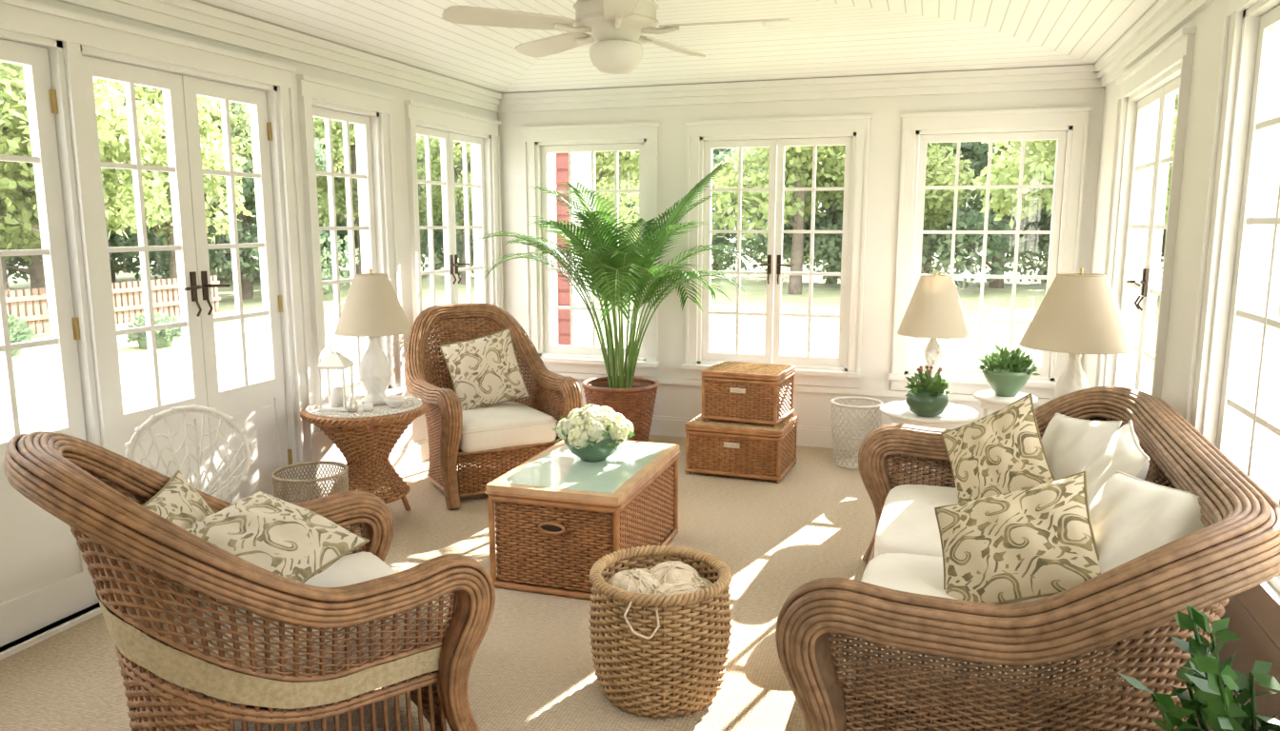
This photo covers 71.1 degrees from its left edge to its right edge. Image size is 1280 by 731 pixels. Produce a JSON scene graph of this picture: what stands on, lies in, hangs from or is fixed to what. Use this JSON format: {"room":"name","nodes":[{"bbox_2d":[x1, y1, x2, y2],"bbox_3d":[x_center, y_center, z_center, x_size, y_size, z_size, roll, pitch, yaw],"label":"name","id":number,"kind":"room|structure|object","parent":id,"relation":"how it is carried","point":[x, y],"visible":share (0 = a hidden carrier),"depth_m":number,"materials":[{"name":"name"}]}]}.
{"room":"sunroom","nodes":[
{"label":"sunroom","id":0,"kind":"room"},
{"bbox_2d":[25,0,497,484],"bbox_3d":[-2.380,-0.361,3.551,0.160,2.850,7.720,3,9,18],"label":"wall","id":1,"kind":"structure","parent":0,"point":[325,450],"depth_m":5.61,"materials":[{"name":"white paint"}]},
{"bbox_2d":[0,0,112,660],"bbox_3d":[-2.502,-0.087,3.129,0.210,2.440,1.270,3,9,18],"label":"door","id":2,"kind":"structure","parent":1,"relation":"in","point":[48,589],"depth_m":3.56,"materials":[{"name":"white paint"}]},
{"bbox_2d":[72,13,317,503],"bbox_3d":[-2.109,-0.277,4.331,0.210,2.440,1.287,3,9,18],"label":"door","id":3,"kind":"structure","parent":1,"relation":"in","point":[270,409],"depth_m":4.31,"materials":[{"name":"white paint"}]},
{"bbox_2d":[55,0,501,112],"bbox_3d":[-2.263,-1.461,3.339,0.085,0.130,7.720,3,9,18],"label":"trim","id":4,"kind":"structure","parent":1,"relation":"attached to","point":[190,17],"depth_m":4.61,"materials":[{"name":"white paint"}]},
{"bbox_2d":[295,74,406,431],"bbox_3d":[-1.763,-0.657,5.356,0.210,1.950,0.870,3,9,18],"label":"window","id":5,"kind":"structure","parent":1,"relation":"in","point":[369,110],"depth_m":5.38,"materials":[{"name":"white paint"}]},
{"bbox_2d":[313,398,420,441],"bbox_3d":[-1.475,0.229,6.168,0.030,0.045,2.420,3,9,18],"label":"trim","id":6,"kind":"structure","parent":1,"relation":"attached to","point":[319,435],"depth_m":5.08,"materials":[{"name":"white paint"}]},
{"bbox_2d":[317,438,429,499],"bbox_3d":[-2.295,0.977,3.735,0.018,0.150,7.720,3,9,18],"label":"baseboard","id":7,"kind":"structure","parent":1,"relation":"attached to","point":[404,459],"depth_m":6.00,"materials":[{"name":"white paint"}]},
{"bbox_2d":[403,100,503,386],"bbox_3d":[-1.375,-0.845,6.540,0.210,1.950,1.310,3,9,18],"label":"window","id":8,"kind":"structure","parent":1,"relation":"in","point":[449,126],"depth_m":6.55,"materials":[{"name":"white paint"}]},
{"bbox_2d":[0,435,1214,730],"bbox_3d":[-0.267,1.212,3.110,4.600,0.120,8.040,3,9,18],"label":"floor","id":9,"kind":"structure","parent":0,"point":[532,670],"depth_m":3.58,"materials":[{"name":"carpet"}]},
{"bbox_2d":[124,404,254,571],"bbox_3d":[-1.808,0.628,3.616,0.500,0.880,0.432,-4,10,-24],"label":"wicker chair","id":10,"kind":"object","parent":9,"relation":"on","point":[130,446],"visible":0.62,"depth_m":3.75,"materials":[{"name":"wicker"}]},
{"bbox_2d":[3,431,495,730],"bbox_3d":[-1.168,0.680,2.727,1.174,1.075,1.036,-7,11,-37],"label":"wicker armchair","id":11,"kind":"object","parent":9,"relation":"on","point":[265,642],"visible":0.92,"depth_m":2.41,"materials":[{"name":"brown wicker"}]},
{"bbox_2d":[141,470,214,611],"bbox_3d":[-1.426,0.558,2.832,0.214,0.375,0.413,-1,9,-6],"label":"throw pillow","id":12,"kind":"object","parent":11,"relation":"on","point":[177,502],"visible":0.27,"depth_m":2.80,"materials":[{"name":"grey fabric"}]},
{"bbox_2d":[185,489,369,583],"bbox_3d":[-1.150,0.547,2.740,0.428,0.206,0.458,3,10,20],"label":"throw pillow","id":13,"kind":"object","parent":11,"relation":"on","point":[282,538],"visible":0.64,"depth_m":2.70,"materials":[{"name":"grey fabric"}]},
{"bbox_2d":[153,551,443,706],"bbox_3d":[-1.096,0.803,2.801,0.779,0.185,0.633,-7,11,-37],"label":"seat cushion","id":14,"kind":"object","parent":11,"relation":"on","point":[178,683],"depth_m":2.57,"materials":[{"name":"beige fabric"}]},
{"bbox_2d":[271,460,348,530],"bbox_3d":[-1.647,0.724,4.505,0.365,0.405,0.365,1,9,7],"label":"wastebasket","id":15,"kind":"object","parent":9,"relation":"on","point":[276,482],"visible":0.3,"depth_m":4.44,"materials":[{"name":"beige metal"}]},
{"bbox_2d":[300,395,428,510],"bbox_3d":[-1.490,0.540,4.903,0.664,0.658,0.665,-2,9,-10],"label":"wicker side table","id":16,"kind":"object","parent":9,"relation":"on","point":[367,441],"visible":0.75,"depth_m":4.76,"materials":[{"name":"wicker"}]},
{"bbox_2d":[316,343,354,411],"bbox_3d":[-1.606,0.057,4.726,0.150,0.348,0.150,0,9,1],"label":"lantern","id":17,"kind":"object","parent":16,"relation":"on","point":[336,360],"visible":0.94,"depth_m":4.69,"materials":[{"name":"metal"}]},
{"bbox_2d":[345,398,358,412],"bbox_3d":[-1.504,0.204,4.674,0.060,0.075,0.060,3,9,18],"label":"jar","id":18,"kind":"object","parent":16,"relation":"on","point":[351,404],"visible":1,"depth_m":4.65,"materials":[{"name":"white ceramic"}]},
{"bbox_2d":[363,402,372,412],"bbox_3d":[-1.425,0.218,4.692,0.044,0.042,0.044,3,9,18],"label":"cup","id":19,"kind":"object","parent":16,"relation":"on","point":[368,407],"visible":1,"depth_m":4.67,"materials":[{"name":"white ceramic"}]},
{"bbox_2d":[334,268,412,405],"bbox_3d":[-1.446,-0.160,4.863,0.407,0.735,0.407,-3,9,-16],"label":"table lamp","id":20,"kind":"object","parent":16,"relation":"on","point":[372,309],"visible":0.97,"depth_m":4.74,"materials":[{"name":"beige fabric"}]},
{"bbox_2d":[382,396,405,407],"bbox_3d":[-1.315,0.199,4.803,0.120,0.045,0.120,3,9,18],"label":"bowl","id":21,"kind":"object","parent":16,"relation":"on","point":[395,401],"visible":1,"depth_m":4.78,"materials":[{"name":"ceramic"}]},
{"bbox_2d":[404,302,582,509],"bbox_3d":[-0.966,0.200,5.642,0.941,1.109,1.035,-5,10,-30],"label":"wicker armchair","id":22,"kind":"object","parent":9,"relation":"on","point":[519,431],"visible":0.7,"depth_m":5.45,"materials":[{"name":"brown wicker"}]},
{"bbox_2d":[439,327,530,410],"bbox_3d":[-0.979,0.038,5.667,0.540,0.526,0.200,-4,10,-25],"label":"throw pillow","id":23,"kind":"object","parent":22,"relation":"on","point":[485,371],"visible":0.97,"depth_m":5.61,"materials":[{"name":"grey fabric"}]},
{"bbox_2d":[459,401,557,453],"bbox_3d":[-0.939,0.357,5.620,0.613,0.185,0.721,-5,10,-30],"label":"seat cushion","id":24,"kind":"object","parent":22,"relation":"on","point":[507,427],"depth_m":5.36,"materials":[{"name":"beige fabric"}]},
{"bbox_2d":[485,440,680,600],"bbox_3d":[-0.238,0.708,4.372,0.640,0.482,0.990,3,9,18],"label":"trunk coffee table","id":25,"kind":"object","parent":9,"relation":"on","point":[557,513],"visible":0.91,"depth_m":3.99,"materials":[{"name":"wicker"}]},
{"bbox_2d":[551,403,636,461],"bbox_3d":[-0.222,0.324,4.380,0.419,0.272,0.411,3,9,18],"label":"bowl","id":26,"kind":"object","parent":25,"relation":"on","point":[591,432],"visible":1,"depth_m":4.27,"materials":[{"name":"green ceramic"}]},
{"bbox_2d":[463,162,760,441],"bbox_3d":[-0.271,-0.370,6.237,2.095,2.029,1.385,6,11,34],"label":"potted palm","id":27,"kind":"object","parent":9,"relation":"on","point":[610,266],"visible":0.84,"depth_m":6.33,"materials":[{"name":"plant"}]},
{"bbox_2d":[588,544,732,719],"bbox_3d":[0.070,0.924,3.134,0.500,0.451,0.500,-2,9,-15],"label":"round wicker basket","id":28,"kind":"object","parent":9,"relation":"on","point":[652,680],"visible":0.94,"depth_m":2.95,"materials":[{"name":"wicker"}]},
{"bbox_2d":[606,560,713,645],"bbox_3d":[0.073,0.841,3.138,0.385,0.261,0.332,3,9,18],"label":"bundle","id":29,"kind":"object","parent":28,"relation":"in","point":[667,578],"visible":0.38,"depth_m":3.09,"materials":[{"name":"beige fabric"}]},
{"bbox_2d":[684,413,798,483],"bbox_3d":[0.683,0.521,5.979,0.644,0.349,0.579,3,10,21],"label":"storage chest","id":30,"kind":"object","parent":9,"relation":"on","point":[750,450],"visible":0.88,"depth_m":5.75,"materials":[{"name":"wicker"}]},
{"bbox_2d":[700,360,795,428],"bbox_3d":[0.717,0.180,5.936,0.524,0.346,0.479,4,10,24],"label":"storage chest","id":31,"kind":"object","parent":30,"relation":"on","point":[733,391],"visible":1,"depth_m":5.77,"materials":[{"name":"wicker"}]},
{"bbox_2d":[830,397,883,469],"bbox_3d":[1.466,0.459,6.083,0.350,0.439,0.350,5,10,29],"label":"wire basket","id":32,"kind":"object","parent":9,"relation":"on","point":[849,463],"visible":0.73,"depth_m":6.04,"materials":[{"name":"metal"}]},
{"bbox_2d":[879,400,979,478],"bbox_3d":[1.830,0.507,5.717,0.600,0.463,0.600,3,9,18],"label":"side table","id":33,"kind":"object","parent":9,"relation":"on","point":[954,416],"visible":0.4,"depth_m":5.53,"materials":[{"name":"wood"}]},
{"bbox_2d":[904,365,951,418],"bbox_3d":[1.762,0.159,5.476,0.278,0.301,0.289,3,9,18],"label":"potted succulent","id":34,"kind":"object","parent":33,"relation":"on","point":[928,398],"visible":1,"depth_m":5.40,"materials":[{"name":"green plant"}]},
{"bbox_2d":[896,270,971,379],"bbox_3d":[1.876,-0.171,5.722,0.457,0.875,0.457,-4,10,-23],"label":"table lamp","id":35,"kind":"object","parent":33,"relation":"on","point":[934,310],"visible":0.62,"depth_m":5.56,"materials":[{"name":"beige fabric"}]},
{"bbox_2d":[973,390,1038,418],"bbox_3d":[2.078,0.496,5.144,0.340,0.661,0.340,3,9,18],"label":"plant stand","id":36,"kind":"object","parent":9,"relation":"on","point":[989,400],"visible":0.31,"depth_m":5.03,"materials":[{"name":"wood"}]},
{"bbox_2d":[978,344,1040,397],"bbox_3d":[2.084,0.026,5.074,0.335,0.289,0.328,3,9,18],"label":"potted fern","id":37,"kind":"object","parent":36,"relation":"on","point":[1005,374],"visible":1,"depth_m":5.01,"materials":[{"name":"green plant"}]},
{"bbox_2d":[775,386,1279,730],"bbox_3d":[1.290,0.673,3.163,1.240,0.958,2.244,3,10,20],"label":"wicker sofa","id":38,"kind":"object","parent":9,"relation":"on","point":[912,652],"visible":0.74,"depth_m":2.30,"materials":[{"name":"brown wicker"}]},
{"bbox_2d":[940,393,1055,503],"bbox_3d":[1.444,0.381,3.631,0.566,0.538,0.244,9,12,43],"label":"pillow","id":39,"kind":"object","parent":38,"relation":"on","point":[1002,451],"visible":0.84,"depth_m":3.57,"materials":[{"name":"fabric"}]},
{"bbox_2d":[934,471,1100,604],"bbox_3d":[1.167,0.559,2.792,0.569,0.463,0.288,6,11,33],"label":"pillow","id":40,"kind":"object","parent":38,"relation":"on","point":[1038,541],"visible":0.91,"depth_m":2.73,"materials":[{"name":"fabric"}]},
{"bbox_2d":[1041,413,1121,479],"bbox_3d":[1.698,0.410,3.574,0.228,0.465,0.508,0,9,-2],"label":"pillow","id":41,"kind":"object","parent":38,"relation":"on","point":[1069,443],"visible":0.37,"depth_m":3.48,"materials":[{"name":"fabric"}]},
{"bbox_2d":[1080,420,1150,505],"bbox_3d":[1.597,0.454,3.103,0.244,0.465,0.500,4,10,24],"label":"pillow","id":42,"kind":"object","parent":38,"relation":"on","point":[1123,452],"visible":0.44,"depth_m":3.00,"materials":[{"name":"fabric"}]},
{"bbox_2d":[1048,470,1205,641],"bbox_3d":[1.431,0.544,2.661,0.310,0.443,0.532,-1,9,-5],"label":"pillow","id":43,"kind":"object","parent":38,"relation":"on","point":[1131,517],"visible":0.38,"depth_m":2.58,"materials":[{"name":"fabric"}]},
{"bbox_2d":[1118,603,1279,730],"bbox_3d":[1.193,0.894,1.693,0.380,0.952,0.486,-7,11,-37],"label":"plant","id":44,"kind":"object","parent":9,"relation":"on","point":[1214,703],"visible":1,"depth_m":1.73,"materials":[{"name":"green plant"}]},
{"bbox_3d":[2.148,0.635,4.527,0.480,0.582,0.480,3,9,18],"label":"end table","id":45,"kind":"object","parent":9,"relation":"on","visible":0},
{"bbox_2d":[1019,267,1135,399],"bbox_3d":[2.148,-0.065,4.416,0.517,0.835,0.517,2,9,14],"label":"table lamp","id":46,"kind":"object","parent":45,"relation":"on","point":[1079,313],"visible":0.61,"depth_m":4.25,"materials":[{"name":"fabric"}]},
{"bbox_2d":[192,0,1159,93],"bbox_3d":[-0.267,-1.543,2.673,4.600,0.260,8.040,3,9,18],"label":"ceiling","id":47,"kind":"structure","parent":0,"point":[826,38],"depth_m":5.30,"materials":[{"name":"white wood"}]},
{"bbox_2d":[441,0,789,74],"bbox_3d":[-0.045,-1.382,3.320,1.193,0.580,1.227,3,9,18],"label":"ceiling fan","id":48,"kind":"object","parent":47,"relation":"hanging from","point":[616,27],"depth_m":3.26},
{"bbox_2d":[761,20,793,27],"bbox_3d":[0.788,-1.956,5.125,0.180,0.012,0.180,3,9,18],"label":"recessed light","id":49,"kind":"object","parent":47,"relation":"in","point":[787,23],"visible":0.96,"depth_m":5.10,"materials":[{"name":"white paint"}]},
{"bbox_2d":[497,87,1104,429],"bbox_3d":[0.944,-0.841,6.580,4.600,2.850,0.160,3,9,18],"label":"wall","id":50,"kind":"structure","parent":0,"point":[886,123],"depth_m":6.41,"materials":[{"name":"white paint"}]},
{"bbox_2d":[520,121,659,377],"bbox_3d":[-0.367,-0.886,6.962,1.120,1.900,0.235,3,9,18],"label":"window","id":51,"kind":"structure","parent":50,"relation":"in","point":[539,142],"depth_m":6.94,"materials":[{"name":"white paint"}]},
{"bbox_2d":[649,416,868,450],"bbox_3d":[0.916,0.506,6.708,4.280,0.150,0.018,3,9,18],"label":"baseboard","id":52,"kind":"structure","parent":50,"relation":"attached to","point":[663,426],"depth_m":6.61,"materials":[{"name":"white paint"}]},
{"bbox_2d":[680,114,872,388],"bbox_3d":[0.980,-0.818,6.532,1.330,1.900,0.235,3,9,18],"label":"window","id":53,"kind":"structure","parent":50,"relation":"in","point":[851,131],"depth_m":6.48,"materials":[{"name":"white paint"}]},
{"bbox_2d":[521,371,1053,405],"bbox_3d":[0.914,0.154,6.646,4.280,0.045,0.030,3,9,18],"label":"trim","id":54,"kind":"structure","parent":50,"relation":"attached to","point":[584,376],"depth_m":6.48,"materials":[{"name":"white paint"}]},
{"bbox_2d":[496,64,1105,113],"bbox_3d":[0.906,-1.929,6.290,4.280,0.130,0.085,3,9,18],"label":"trim","id":55,"kind":"structure","parent":50,"relation":"attached to","point":[1067,77],"depth_m":6.18,"materials":[{"name":"white paint"}]},
{"bbox_2d":[888,106,1092,399],"bbox_3d":[2.345,-0.749,6.097,1.180,1.900,0.235,3,9,18],"label":"window","id":56,"kind":"structure","parent":50,"relation":"in","point":[1068,126],"depth_m":6.04,"materials":[{"name":"white paint"}]},
{"bbox_2d":[1082,0,1279,730],"bbox_3d":[1.845,-0.147,2.203,0.160,2.850,7.720,3,9,18],"label":"wall","id":57,"kind":"structure","parent":0,"point":[1209,23],"depth_m":3.64,"materials":[{"name":"white paint"}]},
{"bbox_2d":[1094,26,1196,419],"bbox_3d":[2.579,-0.535,4.525,0.210,1.970,1.460,3,9,18],"label":"window","id":58,"kind":"structure","parent":57,"relation":"in","point":[1145,111],"depth_m":4.62,"materials":[{"name":"white paint"}]},
{"bbox_2d":[1093,0,1215,86],"bbox_3d":[1.729,-1.260,2.065,0.085,0.130,7.720,3,9,18],"label":"trim","id":59,"kind":"structure","parent":57,"relation":"attached to","point":[1166,17],"depth_m":4.37,"materials":[{"name":"white paint"}]},
{"bbox_2d":[1185,0,1279,649],"bbox_3d":[1.854,-0.204,2.303,0.210,2.010,2.240,3,9,18],"label":"window","id":60,"kind":"structure","parent":57,"relation":"in","point":[1236,322],"depth_m":3.19,"materials":[{"name":"white paint"}]},
{"bbox_2d":[1210,653,1259,730],"bbox_3d":[1.761,1.182,2.442,0.018,0.150,7.720,3,9,18],"label":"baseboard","id":61,"kind":"structure","parent":57,"relation":"attached to","point":[1240,705],"depth_m":2.81,"materials":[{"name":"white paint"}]},
{"bbox_2d":[1228,595,1279,669],"bbox_3d":[1.755,0.828,2.388,0.030,0.045,7.720,3,9,18],"label":"trim","id":62,"kind":"structure","parent":57,"relation":"attached to","point":[1250,623],"depth_m":2.65,"materials":[{"name":"white paint"}]},
{"label":"outside","id":63,"kind":"structure","parent":0,"visible":0},
{"bbox_2d":[0,252,1279,503],"bbox_3d":[0.000,1.900,0.301,120.000,0.001,120.000,3,9,18],"label":"lawn","id":64,"kind":"structure","parent":63,"point":[33,369],"depth_m":15.21,"materials":[{"name":"green plant"}]},
{"bbox_2d":[5,257,29,283],"bbox_3d":[-19.818,-5.209,24.057,6.543,6.646,5.696,-5,10,-28],"label":"tree","id":65,"kind":"object","parent":64,"relation":"on","point":[24,276],"visible":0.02,"depth_m":26.50,"materials":[{"name":"green plant"}]},
{"bbox_2d":[0,312,36,358],"bbox_3d":[-9.450,-0.401,13.139,1.021,0.866,1.048,3,9,18],"label":"shrub","id":66,"kind":"object","parent":64,"relation":"on","point":[16,335],"visible":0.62,"depth_m":13.19,"materials":[{"name":"green plant"}]},
{"bbox_2d":[0,90,107,317],"bbox_3d":[-12.152,-3.104,17.322,3.534,4.586,4.288,-1,9,-7],"label":"tree","id":67,"kind":"object","parent":64,"relation":"on","point":[18,239],"visible":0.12,"depth_m":16.24,"materials":[{"name":"green plant"}]},
{"bbox_2d":[0,64,120,315],"bbox_3d":[-12.599,-3.781,18.073,4.388,5.694,5.325,-4,10,-22],"label":"tree","id":68,"kind":"object","parent":64,"relation":"on","point":[36,268],"visible":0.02,"depth_m":18.89,"materials":[{"name":"green plant"}]},
{"bbox_2d":[3,224,163,277],"bbox_3d":[-16.561,-5.651,24.015,7.420,7.537,6.459,-8,12,-41],"label":"tree","id":69,"kind":"object","parent":64,"relation":"on","point":[12,269],"visible":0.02,"depth_m":24.58,"materials":[{"name":"green plant"}]},
{"bbox_2d":[0,61,171,250],"bbox_3d":[-10.627,-3.265,15.836,5.024,5.372,4.141,3,9,18],"label":"tree","id":70,"kind":"object","parent":64,"relation":"on","point":[112,128],"visible":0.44,"depth_m":15.41,"materials":[{"name":"green plant"}]},
{"bbox_2d":[4,275,220,334],"bbox_3d":[-12.392,-0.107,10.419,0.080,0.800,20.000,3,9,18],"label":"fence","id":71,"kind":"object","parent":64,"relation":"on","point":[162,301],"visible":0.44,"depth_m":17.50,"materials":[{"name":"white wood"}]},
{"bbox_2d":[115,231,154,276],"bbox_3d":[-17.241,-6.683,32.460,6.822,6.929,5.938,-4,10,-26],"label":"tree","id":72,"kind":"object","parent":64,"relation":"on","point":[153,231],"visible":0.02,"depth_m":30.91,"materials":[{"name":"green plant"}]},
{"bbox_2d":[125,311,181,348],"bbox_3d":[-7.661,-0.513,14.130,0.880,0.720,0.886,3,9,18],"label":"shrub","id":73,"kind":"object","parent":64,"relation":"on","point":[164,337],"visible":0.51,"depth_m":13.97,"materials":[{"name":"green plant"}]},
{"bbox_2d":[108,226,224,287],"bbox_3d":[-15.947,-5.593,26.394,6.570,6.673,5.719,-2,9,-13],"label":"tree","id":74,"kind":"object","parent":64,"relation":"on","point":[114,269],"visible":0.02,"depth_m":26.57,"materials":[{"name":"green plant"}]},
{"bbox_2d":[99,81,253,313],"bbox_3d":[-10.557,-4.021,19.407,3.902,5.750,4.426,-4,10,-22],"label":"tree","id":75,"kind":"object","parent":64,"relation":"on","point":[212,156],"visible":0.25,"depth_m":19.02,"materials":[{"name":"green plant"}]},
{"bbox_2d":[115,227,259,282],"bbox_3d":[-13.791,-5.930,29.686,6.210,6.308,5.406,0,9,1],"label":"tree","id":76,"kind":"object","parent":64,"relation":"on","point":[129,270],"visible":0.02,"depth_m":28.56,"materials":[{"name":"green plant"}]},
{"bbox_2d":[154,100,255,244],"bbox_3d":[-10.959,-4.449,22.705,4.280,5.561,3.774,-4,10,-25],"label":"tree","id":77,"kind":"object","parent":64,"relation":"on","point":[233,119],"visible":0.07,"depth_m":21.91,"materials":[{"name":"green plant"}]},
{"bbox_2d":[114,101,359,299],"bbox_3d":[-10.341,-4.471,22.446,5.599,5.687,4.874,6,11,35],"label":"tree","id":78,"kind":"object","parent":64,"relation":"on","point":[222,257],"visible":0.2,"depth_m":22.31,"materials":[{"name":"green plant"}]},
{"bbox_2d":[247,108,344,234],"bbox_3d":[-10.342,-4.869,25.140,3.821,5.630,4.334,3,9,18],"label":"tree","id":79,"kind":"object","parent":64,"relation":"on","point":[323,208],"visible":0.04,"depth_m":25.17,"materials":[{"name":"green plant"}]},
{"bbox_2d":[317,120,354,225],"bbox_3d":[-11.033,-5.958,29.695,4.315,6.359,4.895,1,9,5],"label":"tree","id":80,"kind":"object","parent":64,"relation":"on","point":[337,203],"visible":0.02,"depth_m":29.56,"materials":[{"name":"green plant"}]},
{"bbox_2d":[320,208,357,272],"bbox_3d":[-12.251,-7.217,34.961,7.093,7.204,6.174,-5,10,-30],"label":"tree","id":81,"kind":"object","parent":64,"relation":"on","point":[337,225],"visible":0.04,"depth_m":33.72,"materials":[{"name":"green plant"}]},
{"bbox_2d":[320,171,357,268],"bbox_3d":[-12.726,-6.421,31.892,6.486,6.589,5.646,-8,12,-40],"label":"tree","id":82,"kind":"object","parent":64,"relation":"on","point":[329,232],"visible":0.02,"depth_m":33.79,"materials":[{"name":"green plant"}]},
{"bbox_2d":[313,117,424,274],"bbox_3d":[-9.059,-5.510,27.216,4.241,6.250,4.811,-5,10,-31],"label":"tree","id":83,"kind":"object","parent":64,"relation":"on","point":[336,127],"visible":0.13,"depth_m":26.65,"materials":[{"name":"green plant"}]},
{"bbox_2d":[338,168,442,257],"bbox_3d":[-9.609,-6.774,35.929,5.160,6.021,5.927,2,9,14],"label":"tree","id":84,"kind":"object","parent":64,"relation":"on","point":[417,169],"visible":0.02,"depth_m":34.10,"materials":[{"name":"green plant"}]},
{"bbox_2d":[416,135,460,271],"bbox_3d":[-8.585,-7.193,34.937,6.140,7.164,7.053,4,10,23],"label":"tree","id":85,"kind":"object","parent":64,"relation":"on","point":[435,243],"visible":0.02,"depth_m":32.45,"materials":[{"name":"green plant"}]},
{"bbox_2d":[416,135,473,284],"bbox_3d":[-5.907,-5.408,28.819,3.762,5.544,4.267,0,9,-1],"label":"tree","id":86,"kind":"object","parent":64,"relation":"on","point":[437,212],"visible":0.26,"depth_m":28.08,"materials":[{"name":"green plant"}]},
{"bbox_2d":[418,167,474,275],"bbox_3d":[-7.214,-6.535,33.653,5.367,6.262,6.165,-1,9,-4],"label":"tree","id":87,"kind":"object","parent":64,"relation":"on","point":[420,191],"visible":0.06,"depth_m":32.39,"materials":[{"name":"green plant"}]},
{"bbox_2d":[424,162,474,274],"bbox_3d":[-4.617,-6.058,32.395,5.620,5.709,4.892,6,11,32],"label":"tree","id":88,"kind":"object","parent":64,"relation":"on","point":[438,236],"visible":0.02,"depth_m":32.07,"materials":[{"name":"green plant"}]},
{"bbox_2d":[549,151,592,346],"bbox_3d":[-0.979,-1.432,9.866,0.830,3.590,0.430,3,9,18],"label":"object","id":89,"kind":"object","parent":64,"relation":"on","point":[558,161],"visible":0.12,"depth_m":9.68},
{"bbox_2d":[595,178,608,201],"bbox_3d":[-2.558,-4.790,25.645,4.090,5.314,3.606,1,9,3],"label":"tree","id":90,"kind":"object","parent":64,"relation":"on","point":[602,178],"visible":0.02,"depth_m":24.82,"materials":[{"name":"green plant"}]},
{"bbox_2d":[595,150,639,251],"bbox_3d":[-1.188,-4.099,22.034,3.916,5.080,4.751,-5,10,-30],"label":"tree","id":91,"kind":"object","parent":64,"relation":"on","point":[628,169],"visible":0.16,"depth_m":21.66,"materials":[{"name":"green plant"}]},
{"bbox_2d":[600,179,639,259],"bbox_3d":[-0.633,-6.182,32.586,5.805,5.896,5.053,8,12,40],"label":"tree","id":92,"kind":"object","parent":64,"relation":"on","point":[628,205],"visible":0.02,"depth_m":30.32,"materials":[{"name":"green plant"}]},
{"bbox_2d":[598,153,723,250],"bbox_3d":[0.568,-6.122,30.072,6.465,6.567,5.628,-7,12,-39],"label":"tree","id":93,"kind":"object","parent":64,"relation":"on","point":[713,164],"visible":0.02,"depth_m":29.11,"materials":[{"name":"green plant"}]},
{"bbox_2d":[711,147,806,275],"bbox_3d":[2.808,-6.804,33.138,6.850,6.958,5.963,6,11,35],"label":"tree","id":94,"kind":"object","parent":64,"relation":"on","point":[715,151],"visible":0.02,"depth_m":32.58,"materials":[{"name":"green plant"}]},
{"bbox_2d":[711,147,842,280],"bbox_3d":[5.032,-5.851,30.221,5.127,5.982,5.890,-3,10,-20],"label":"tree","id":95,"kind":"object","parent":64,"relation":"on","point":[752,249],"visible":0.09,"depth_m":30.81,"materials":[{"name":"green plant"}]},
{"bbox_2d":[711,145,845,294],"bbox_3d":[3.683,-4.953,24.080,5.735,6.132,4.726,-6,11,-33],"label":"tree","id":96,"kind":"object","parent":64,"relation":"on","point":[830,159],"visible":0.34,"depth_m":23.80,"materials":[{"name":"green plant"}]},
{"bbox_2d":[740,168,843,284],"bbox_3d":[5.855,-5.771,29.049,5.307,6.192,6.096,3,10,21],"label":"tree","id":97,"kind":"object","parent":64,"relation":"on","point":[832,208],"visible":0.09,"depth_m":28.16,"materials":[{"name":"green plant"}]},
{"bbox_2d":[804,145,993,284],"bbox_3d":[7.725,-5.808,28.175,6.439,6.541,5.605,-2,9,-15],"label":"tree","id":98,"kind":"object","parent":64,"relation":"on","point":[817,240],"visible":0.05,"depth_m":26.67,"materials":[{"name":"green plant"}]},
{"bbox_2d":[828,141,977,239],"bbox_3d":[7.495,-4.617,24.450,3.629,5.348,4.116,-7,12,-39],"label":"tree","id":99,"kind":"object","parent":64,"relation":"on","point":[937,171],"visible":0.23,"depth_m":23.27,"materials":[{"name":"green plant"}]},
{"bbox_2d":[913,190,1034,274],"bbox_3d":[10.787,-6.677,31.552,6.174,7.204,7.092,2,9,12],"label":"tree","id":100,"kind":"object","parent":64,"relation":"on","point":[925,268],"visible":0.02,"depth_m":31.83,"materials":[{"name":"green plant"}]},
{"bbox_2d":[914,140,1053,288],"bbox_3d":[10.430,-6.058,26.992,7.293,7.408,6.349,-4,10,-26],"label":"tree","id":101,"kind":"object","parent":64,"relation":"on","point":[976,152],"visible":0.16,"depth_m":25.38,"materials":[{"name":"green plant"}]},
{"bbox_2d":[981,143,1053,282],"bbox_3d":[13.095,-5.604,29.379,5.666,5.756,4.933,-7,11,-36],"label":"tree","id":102,"kind":"object","parent":64,"relation":"on","point":[1043,269],"visible":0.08,"depth_m":27.69,"materials":[{"name":"green plant"}]},
{"bbox_2d":[969,108,1177,229],"bbox_3d":[9.185,-4.366,19.037,4.445,6.550,5.042,-1,9,-3],"label":"tree","id":103,"kind":"object","parent":64,"relation":"on","point":[1036,169],"visible":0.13,"depth_m":18.64,"materials":[{"name":"green plant"}]},
{"bbox_2d":[1160,231,1164,273],"bbox_3d":[17.244,-6.062,26.250,7.531,7.650,6.556,8,12,43],"label":"tree","id":104,"kind":"object","parent":64,"relation":"on","point":[1162,254],"visible":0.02,"depth_m":26.69,"materials":[{"name":"green plant"}]},
{"bbox_2d":[1160,207,1166,254],"bbox_3d":[15.826,-5.423,24.531,6.813,6.921,5.931,0,9,1],"label":"tree","id":105,"kind":"object","parent":64,"relation":"on","point":[1164,233],"visible":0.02,"depth_m":24.92,"materials":[{"name":"green plant"}]},
{"bbox_2d":[1164,93,1178,224],"bbox_3d":[13.024,-4.509,22.000,4.005,5.902,4.543,0,9,2],"label":"tree","id":106,"kind":"object","parent":64,"relation":"on","point":[1176,95],"visible":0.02,"depth_m":21.21,"materials":[{"name":"green plant"}]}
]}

